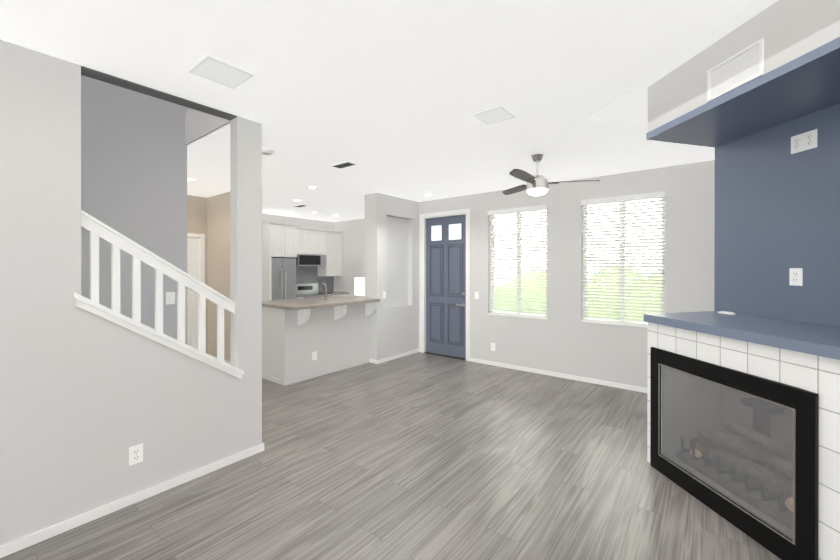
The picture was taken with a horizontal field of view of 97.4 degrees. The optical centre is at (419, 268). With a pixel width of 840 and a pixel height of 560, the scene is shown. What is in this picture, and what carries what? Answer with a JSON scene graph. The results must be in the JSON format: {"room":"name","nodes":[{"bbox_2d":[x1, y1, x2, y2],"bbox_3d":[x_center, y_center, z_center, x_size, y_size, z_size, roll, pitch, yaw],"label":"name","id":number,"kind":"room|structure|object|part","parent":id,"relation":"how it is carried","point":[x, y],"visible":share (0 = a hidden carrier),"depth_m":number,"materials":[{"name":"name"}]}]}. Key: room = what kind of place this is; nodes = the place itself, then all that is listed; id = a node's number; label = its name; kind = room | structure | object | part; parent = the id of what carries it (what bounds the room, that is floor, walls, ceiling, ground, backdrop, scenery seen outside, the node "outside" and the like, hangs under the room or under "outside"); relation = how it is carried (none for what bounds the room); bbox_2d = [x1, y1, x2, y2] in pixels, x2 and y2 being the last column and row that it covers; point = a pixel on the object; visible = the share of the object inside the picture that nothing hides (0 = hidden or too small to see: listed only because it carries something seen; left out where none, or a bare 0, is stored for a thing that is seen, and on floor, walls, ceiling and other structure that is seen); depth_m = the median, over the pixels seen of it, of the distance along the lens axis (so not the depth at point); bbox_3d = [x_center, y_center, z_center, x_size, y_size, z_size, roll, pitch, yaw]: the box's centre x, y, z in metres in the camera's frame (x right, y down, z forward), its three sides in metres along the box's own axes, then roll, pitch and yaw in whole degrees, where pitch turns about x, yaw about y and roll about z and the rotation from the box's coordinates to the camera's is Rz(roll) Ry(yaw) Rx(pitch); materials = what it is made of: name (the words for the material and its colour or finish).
{"room":"living room","nodes":[
{"label":"living room","id":0,"kind":"room"},
{"bbox_2d":[0,39,261,545],"bbox_3d":[-2.672,0.156,1.478,0.120,2.740,4.200,0,0,38],"label":"wall","id":1,"kind":"structure","parent":0,"point":[88,399],"depth_m":2.17,"materials":[{"name":"paint"}]},
{"bbox_2d":[0,442,263,557],"bbox_3d":[-2.614,1.497,1.462,0.034,0.058,4.184,0,0,38],"label":"baseboard","id":2,"kind":"structure","parent":1,"relation":"attached to","point":[6,549],"depth_m":2.33,"materials":[{"name":"white wood"}]},
{"bbox_2d":[129,443,142,465],"bbox_3d":[-1.856,1.215,2.411,0.008,0.118,0.075,0,0,38],"label":"outlet","id":3,"kind":"object","parent":1,"relation":"attached to","point":[136,454],"visible":1,"depth_m":2.41,"materials":[{"name":"white plastic"}]},
{"bbox_2d":[73,210,243,378],"bbox_3d":[-1.778,0.263,2.600,0.165,1.242,1.000,0,0,38],"label":"stair railing","id":4,"kind":"object","parent":1,"relation":"attached to","point":[115,239],"visible":0.88,"depth_m":2.50,"materials":[{"name":"white wood"}]},
{"bbox_2d":[81,75,186,343],"bbox_3d":[-3.589,-1.175,2.089,0.120,5.400,4.030,0,0,38],"label":"wall","id":5,"kind":"structure","parent":0,"point":[133,167],"depth_m":3.30,"materials":[{"name":"paint"}]},
{"bbox_2d":[166,292,174,304],"bbox_3d":[-2.381,0.280,3.519,0.010,0.118,0.075,0,0,38],"label":"light switch","id":6,"kind":"object","parent":5,"relation":"attached to","point":[170,297],"visible":1,"depth_m":3.52,"materials":[{"name":"white plastic"}]},
{"bbox_2d":[187,195,206,352],"bbox_3d":[-4.094,0.150,5.862,0.120,2.740,1.270,0,0,38],"label":"wall","id":7,"kind":"structure","parent":0,"point":[196,214],"depth_m":6.22,"materials":[{"name":"paint"}]},
{"bbox_2d":[187,233,204,283],"bbox_3d":[-4.008,0.465,5.941,0.157,2.110,0.960,0,0,38],"label":"door frame","id":8,"kind":"structure","parent":7,"relation":"in","point":[201,237],"depth_m":6.25,"materials":[{"name":"white wood"}]},
{"bbox_2d":[187,237,198,348],"bbox_3d":[-4.004,0.496,5.938,0.048,2.028,0.816,0,0,38],"label":"hall door","id":9,"kind":"structure","parent":8,"relation":"attached to","point":[192,296],"depth_m":6.16,"materials":[{"name":"white wood"}]},
{"bbox_2d":[185,109,229,144],"bbox_3d":[-1.916,-1.366,3.325,0.979,0.300,0.018,0,0,38],"label":"wall","id":10,"kind":"structure","parent":0,"point":[199,124],"depth_m":3.41,"materials":[{"name":"paint"}]},
{"bbox_2d":[207,191,229,360],"bbox_3d":[-3.381,0.149,6.186,2.600,2.740,0.120,0,0,38],"label":"wall","id":11,"kind":"structure","parent":0,"point":[218,242],"depth_m":6.07,"materials":[{"name":"paint"}]},
{"bbox_2d":[262,213,332,291],"bbox_3d":[-3.367,0.146,8.402,0.120,2.740,3.620,0,0,38],"label":"wall","id":12,"kind":"structure","parent":0,"point":[265,217],"depth_m":8.93,"materials":[{"name":"paint"}]},
{"bbox_2d":[296,266,333,291],"bbox_3d":[-2.757,0.133,9.072,0.008,0.915,1.567,0,0,38],"label":"backsplash","id":13,"kind":"structure","parent":12,"relation":"attached to","point":[306,274],"depth_m":9.19,"materials":[{"name":"grey tile"}]},
{"bbox_2d":[298,226,341,275],"bbox_3d":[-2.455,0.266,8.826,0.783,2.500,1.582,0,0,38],"label":"upper cabinet","id":14,"kind":"object","parent":12,"relation":"attached to","point":[311,240],"depth_m":9.08,"materials":[{"name":"white wood"}]},
{"bbox_2d":[294,254,325,265],"bbox_3d":[-2.671,-0.201,8.846,0.418,0.263,0.780,0,0,38],"label":"over-the-range microwave","id":15,"kind":"object","parent":14,"relation":"attached to","point":[309,260],"visible":0.94,"depth_m":8.68,"materials":[{"name":"silver metal"}]},
{"bbox_3d":[-2.583,-0.204,8.675,0.012,0.220,0.580,0,0,38],"label":"door glass","id":16,"kind":"part","parent":15,"relation":"part of","materials":[{"name":"black glass"}]},
{"bbox_3d":[-2.347,-0.205,8.953,0.040,0.240,0.190,0,0,38],"label":"panel handle","id":17,"kind":"part","parent":15,"relation":"part of","materials":[{"name":"silver metal"}]},
{"bbox_2d":[333,218,364,297],"bbox_3d":[-0.937,0.146,8.716,3.310,2.740,0.120,0,0,38],"label":"wall","id":18,"kind":"structure","parent":0,"point":[353,249],"depth_m":9.26,"materials":[{"name":"paint"}]},
{"bbox_2d":[355,277,364,295],"bbox_3d":[-1.376,0.435,9.039,0.578,0.438,0.076,0,0,38],"label":"kitchen window","id":19,"kind":"structure","parent":18,"relation":"in","point":[359,286],"depth_m":9.06,"materials":[{"name":"white plastic"}]},
{"bbox_2d":[0,0,777,221],"bbox_3d":[-1.226,-1.363,3.264,9.900,0.307,9.100,0,0,38],"label":"ceiling","id":20,"kind":"structure","parent":0,"point":[410,87],"depth_m":2.35,"materials":[{"name":"paint"}]},
{"bbox_2d":[187,178,198,180],"bbox_3d":[-3.119,-1.215,5.029,0.170,0.006,0.170,0,0,38],"label":"recessed light","id":21,"kind":"object","parent":20,"relation":"in","point":[190,179],"visible":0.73,"depth_m":5.01,"materials":[{"name":"white"}]},
{"bbox_2d":[189,56,253,88],"bbox_3d":[-1.231,-1.211,2.288,0.246,0.006,0.246,0,0,38],"label":"vent panel","id":22,"kind":"object","parent":20,"relation":"attached to","point":[213,70],"visible":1,"depth_m":2.28,"materials":[{"name":"grey metal"}]},
{"bbox_2d":[262,148,273,154],"bbox_3d":[-1.571,-1.198,3.778,0.140,0.038,0.140,0,0,38],"label":"smoke detector","id":23,"kind":"object","parent":20,"relation":"attached to","point":[266,151],"visible":0.88,"depth_m":3.74,"materials":[{"name":"white plastic"}]},
{"bbox_2d":[292,205,307,207],"bbox_3d":[-2.316,-1.218,7.165,0.320,0.008,0.170,0,0,38],"label":"ceiling vent","id":24,"kind":"object","parent":20,"relation":"in","point":[299,206],"visible":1,"depth_m":7.18,"materials":[{"name":"grey metal"}]},
{"bbox_2d":[330,161,358,168],"bbox_3d":[-0.888,-1.213,4.322,0.320,0.008,0.170,0,0,38],"label":"ceiling vent","id":25,"kind":"object","parent":20,"relation":"in","point":[345,164],"visible":1,"depth_m":4.32,"materials":[{"name":"grey metal"}]},
{"bbox_2d":[473,106,515,124],"bbox_3d":[0.591,-1.212,2.928,0.226,0.006,0.226,0,0,38],"label":"vent panel","id":26,"kind":"object","parent":20,"relation":"attached to","point":[496,115],"visible":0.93,"depth_m":2.93,"materials":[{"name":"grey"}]},
{"bbox_2d":[502,154,599,195],"bbox_3d":[1.178,-1.001,3.853,1.102,0.432,0.969,0,0,38],"label":"ceiling fan","id":27,"kind":"object","parent":20,"relation":"hanging from","point":[537,185],"visible":1,"depth_m":3.88,"materials":[{"name":"silver metal"}]},
{"bbox_3d":[1.262,-1.032,3.966,0.240,0.370,0.240,0,0,38],"label":"motor","id":28,"kind":"part","parent":27,"relation":"part of","materials":[{"name":"silver metal"}]},
{"bbox_3d":[1.262,-0.816,3.966,0.224,0.062,0.224,0,0,38],"label":"globe","id":29,"kind":"part","parent":27,"relation":"part of","materials":[{"name":"white glass"}]},
{"bbox_2d":[0,352,780,559],"bbox_3d":[-1.226,1.574,3.268,10.000,0.100,9.200,0,0,38],"label":"floor","id":30,"kind":"structure","parent":0,"point":[420,456],"depth_m":2.57,"materials":[{"name":"grey wood"}]},
{"bbox_2d":[262,220,285,300],"bbox_3d":[-3.236,0.267,7.834,0.783,2.500,0.350,0,0,38],"label":"tall cabinet","id":31,"kind":"object","parent":30,"relation":"on","point":[280,239],"depth_m":7.58,"materials":[{"name":"white wood"}]},
{"bbox_2d":[272,258,295,300],"bbox_3d":[-3.126,0.647,7.958,0.804,1.740,0.580,0,0,38],"label":"fridge","id":32,"kind":"object","parent":30,"relation":"on","point":[283,278],"visible":0.35,"depth_m":7.73,"materials":[{"name":"silver metal"}]},
{"bbox_2d":[286,222,297,257],"bbox_3d":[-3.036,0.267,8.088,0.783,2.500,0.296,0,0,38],"label":"upper cabinet","id":33,"kind":"object","parent":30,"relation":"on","point":[291,228],"depth_m":7.88,"materials":[{"name":"white wood"}]},
{"bbox_2d":[296,283,331,297],"bbox_3d":[-2.585,0.931,8.780,0.639,1.130,0.760,0,0,38],"label":"range","id":34,"kind":"object","parent":30,"relation":"on","point":[308,290],"visible":0.25,"depth_m":8.89,"materials":[{"name":"silver metal"}]},
{"bbox_3d":[-2.575,0.861,8.772,0.524,0.890,0.756,0,0,38],"label":"glass","id":35,"kind":"part","parent":34,"relation":"part of","materials":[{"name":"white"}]},
{"bbox_2d":[262,303,369,385],"bbox_3d":[-1.597,1.020,5.637,0.784,1.000,1.532,0,0,38],"label":"base cabinet","id":36,"kind":"object","parent":30,"relation":"on","point":[333,331],"depth_m":5.16,"materials":[{"name":"paint"}]},
{"bbox_2d":[312,351,316,360],"bbox_3d":[-1.477,1.221,5.171,0.008,0.118,0.075,0,0,38],"label":"outlet","id":37,"kind":"object","parent":36,"relation":"attached to","point":[314,355],"visible":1,"depth_m":5.17,"materials":[{"name":"white plastic"}]},
{"bbox_2d":[262,295,379,310],"bbox_3d":[-1.524,0.498,5.562,1.050,0.045,1.558,0,0,38],"label":"countertop","id":38,"kind":"structure","parent":36,"relation":"on","point":[327,301],"depth_m":5.22,"materials":[{"name":"beige stone"}]},
{"bbox_2d":[320,283,330,298],"bbox_3d":[-1.504,0.347,5.843,0.176,0.256,0.115,0,0,38],"label":"faucet","id":39,"kind":"object","parent":38,"relation":"on","point":[326,295],"depth_m":5.78,"materials":[{"name":"silver metal"}]},
{"bbox_2d":[296,291,348,298],"bbox_3d":[-2.526,1.055,8.887,0.598,0.920,1.576,0,0,38],"label":"base cabinet","id":40,"kind":"object","parent":30,"relation":"on","point":[333,293],"visible":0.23,"depth_m":9.12,"materials":[{"name":"white"}]},
{"bbox_2d":[424,352,465,359],"bbox_3d":[0.464,1.514,6.448,0.872,0.011,0.168,0,0,38],"label":"threshold","id":41,"kind":"object","parent":30,"relation":"on","point":[445,355],"visible":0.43,"depth_m":6.39,"materials":[{"name":"grey metal"}]},
{"bbox_2d":[643,0,839,559],"bbox_3d":[2.300,0.048,1.948,0.835,2.960,2.260,0,0,-7],"label":"fireplace","id":42,"kind":"object","parent":30,"relation":"on","point":[743,406],"visible":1,"depth_m":2.36,"materials":[{"name":"tile"}]},
{"bbox_3d":[1.861,1.055,2.321,0.006,0.674,0.894,0,0,-7],"label":"glass","id":43,"kind":"part","parent":42,"relation":"part of","materials":[{"name":"glass"}]},
{"bbox_3d":[1.868,1.065,2.324,0.040,0.924,1.080,0,0,-7],"label":"frame","id":44,"kind":"part","parent":42,"relation":"part of","materials":[{"name":"black metal"}]},
{"bbox_2d":[707,38,763,101],"bbox_3d":[1.877,-1.175,2.208,0.012,0.200,0.340,0,0,-7],"label":"air vent","id":45,"kind":"object","parent":42,"relation":"attached to","point":[741,68],"visible":1,"depth_m":2.19,"materials":[{"name":"white metal"}]},
{"bbox_3d":[2.205,-0.328,2.322,0.735,1.484,1.495,0,0,-7],"label":"niche frame","id":46,"kind":"part","parent":42,"relation":"part of","materials":[{"name":"blue paint"}]},
{"bbox_3d":[2.197,1.105,2.371,0.100,0.490,0.180,0,0,-7],"label":"burner","id":47,"kind":"part","parent":42,"relation":"part of","materials":[{"name":"metal"}]},
{"bbox_2d":[789,268,802,285],"bbox_3d":[2.549,0.055,2.502,0.008,0.118,0.075,0,0,-7],"label":"outlet","id":48,"kind":"object","parent":42,"relation":"attached to","point":[795,276],"visible":1,"depth_m":2.50,"materials":[{"name":"white plastic"}]},
{"bbox_2d":[791,129,816,153],"bbox_3d":[2.554,-0.845,2.456,0.008,0.118,0.150,0,0,-7],"label":"outlet","id":49,"kind":"object","parent":42,"relation":"attached to","point":[804,141],"visible":1,"depth_m":2.45,"materials":[{"name":"white plastic"}]},
{"bbox_2d":[365,193,418,359],"bbox_3d":[-0.179,0.148,6.769,0.290,2.740,2.000,0,0,38],"label":"wall","id":50,"kind":"structure","parent":0,"point":[392,246],"depth_m":6.26,"materials":[{"name":"paint"}]},
{"bbox_2d":[376,349,418,363],"bbox_3d":[-0.351,1.490,6.306,0.014,0.058,1.084,0,0,38],"label":"baseboard","id":51,"kind":"structure","parent":50,"relation":"attached to","point":[417,350],"depth_m":6.24,"materials":[{"name":"white wood"}]},
{"bbox_2d":[419,160,714,387],"bbox_3d":[2.318,0.151,4.994,6.410,2.740,0.160,0,0,38],"label":"wall","id":52,"kind":"structure","parent":0,"point":[563,338],"depth_m":5.02,"materials":[{"name":"paint"}]},
{"bbox_2d":[420,209,469,360],"bbox_3d":[0.463,0.264,6.444,1.040,2.510,0.175,0,0,38],"label":"door frame","id":53,"kind":"structure","parent":52,"relation":"in","point":[454,288],"depth_m":6.41,"materials":[{"name":"paint"}]},
{"bbox_3d":[0.302,-0.636,6.570,0.239,0.269,0.008,0,0,38],"label":"front door glass pane","id":54,"kind":"part","parent":53,"relation":"part of","materials":[{"name":"white glass"}]},
{"bbox_2d":[426,215,465,358],"bbox_3d":[0.463,0.300,6.445,0.870,2.413,0.045,0,0,38],"label":"front door","id":55,"kind":"structure","parent":53,"relation":"attached to","point":[444,348],"depth_m":6.43,"materials":[{"name":"paint"}]},
{"bbox_2d":[429,244,462,345],"bbox_3d":[0.443,0.439,6.424,0.713,1.728,0.013,0,0,38],"label":"groove","id":56,"kind":"object","parent":55,"relation":"attached to","point":[448,296],"visible":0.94,"depth_m":6.45,"materials":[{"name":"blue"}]},
{"bbox_3d":[0.609,-0.636,6.329,0.269,0.269,0.008,0,0,38],"label":"front door glass pane","id":57,"kind":"part","parent":53,"relation":"part of","materials":[{"name":"white glass"}]},
{"bbox_2d":[491,343,494,350],"bbox_3d":[1.150,1.230,5.807,0.075,0.118,0.008,0,0,38],"label":"outlet","id":58,"kind":"object","parent":52,"relation":"attached to","point":[492,346],"visible":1,"depth_m":5.80,"materials":[{"name":"white plastic"}]},
{"bbox_2d":[488,210,546,319],"bbox_3d":[1.495,-0.095,5.621,0.938,1.648,0.152,0,0,38],"label":"window","id":59,"kind":"structure","parent":52,"relation":"in","point":[517,271],"depth_m":5.64,"materials":[{"name":"white plastic"}]},
{"bbox_2d":[488,205,546,317],"bbox_3d":[1.466,-0.105,5.585,0.936,1.626,0.095,0,0,38],"label":"window blinds","id":60,"kind":"object","parent":59,"relation":"attached to","point":[540,293],"visible":0.92,"depth_m":5.57,"materials":[{"name":"white plastic"}]},
{"bbox_2d":[470,358,646,392],"bbox_3d":[2.052,1.492,5.094,3.110,0.058,0.014,0,0,38],"label":"baseboard","id":61,"kind":"structure","parent":52,"relation":"attached to","point":[612,384],"depth_m":5.11,"materials":[{"name":"white wood"}]},
{"bbox_2d":[581,198,664,327],"bbox_3d":[2.599,-0.103,4.752,0.948,1.648,0.152,0,0,38],"label":"window","id":62,"kind":"structure","parent":52,"relation":"in","point":[621,216],"depth_m":4.76,"materials":[{"name":"white plastic"}]},
{"bbox_2d":[581,191,664,325],"bbox_3d":[2.570,-0.113,4.715,0.946,1.626,0.095,0,0,38],"label":"window blinds","id":63,"kind":"object","parent":62,"relation":"attached to","point":[592,307],"visible":0.92,"depth_m":4.70,"materials":[{"name":"white plastic"}]},
{"label":"outside","id":64,"kind":"structure","parent":0,"visible":0},
{"bbox_3d":[4.420,1.584,10.113,22.000,0.100,10.460,0,0,38],"label":"ground","id":65,"kind":"structure","parent":64,"visible":0},
{"bbox_2d":[495,265,660,319],"bbox_3d":[2.399,0.827,8.435,6.416,1.815,2.196,0,0,38],"label":"hedge","id":66,"kind":"object","parent":65,"relation":"on","point":[590,293],"depth_m":6.61,"materials":[{"name":"green plant"}]},
{"bbox_2d":[495,198,661,282],"bbox_3d":[-4.668,-3.036,16.346,52.000,9.120,6.100,0,0,38],"label":"skycard","id":67,"kind":"object","parent":65,"relation":"on","point":[588,237],"depth_m":11.82,"materials":[{"name":"white"}]}
]}

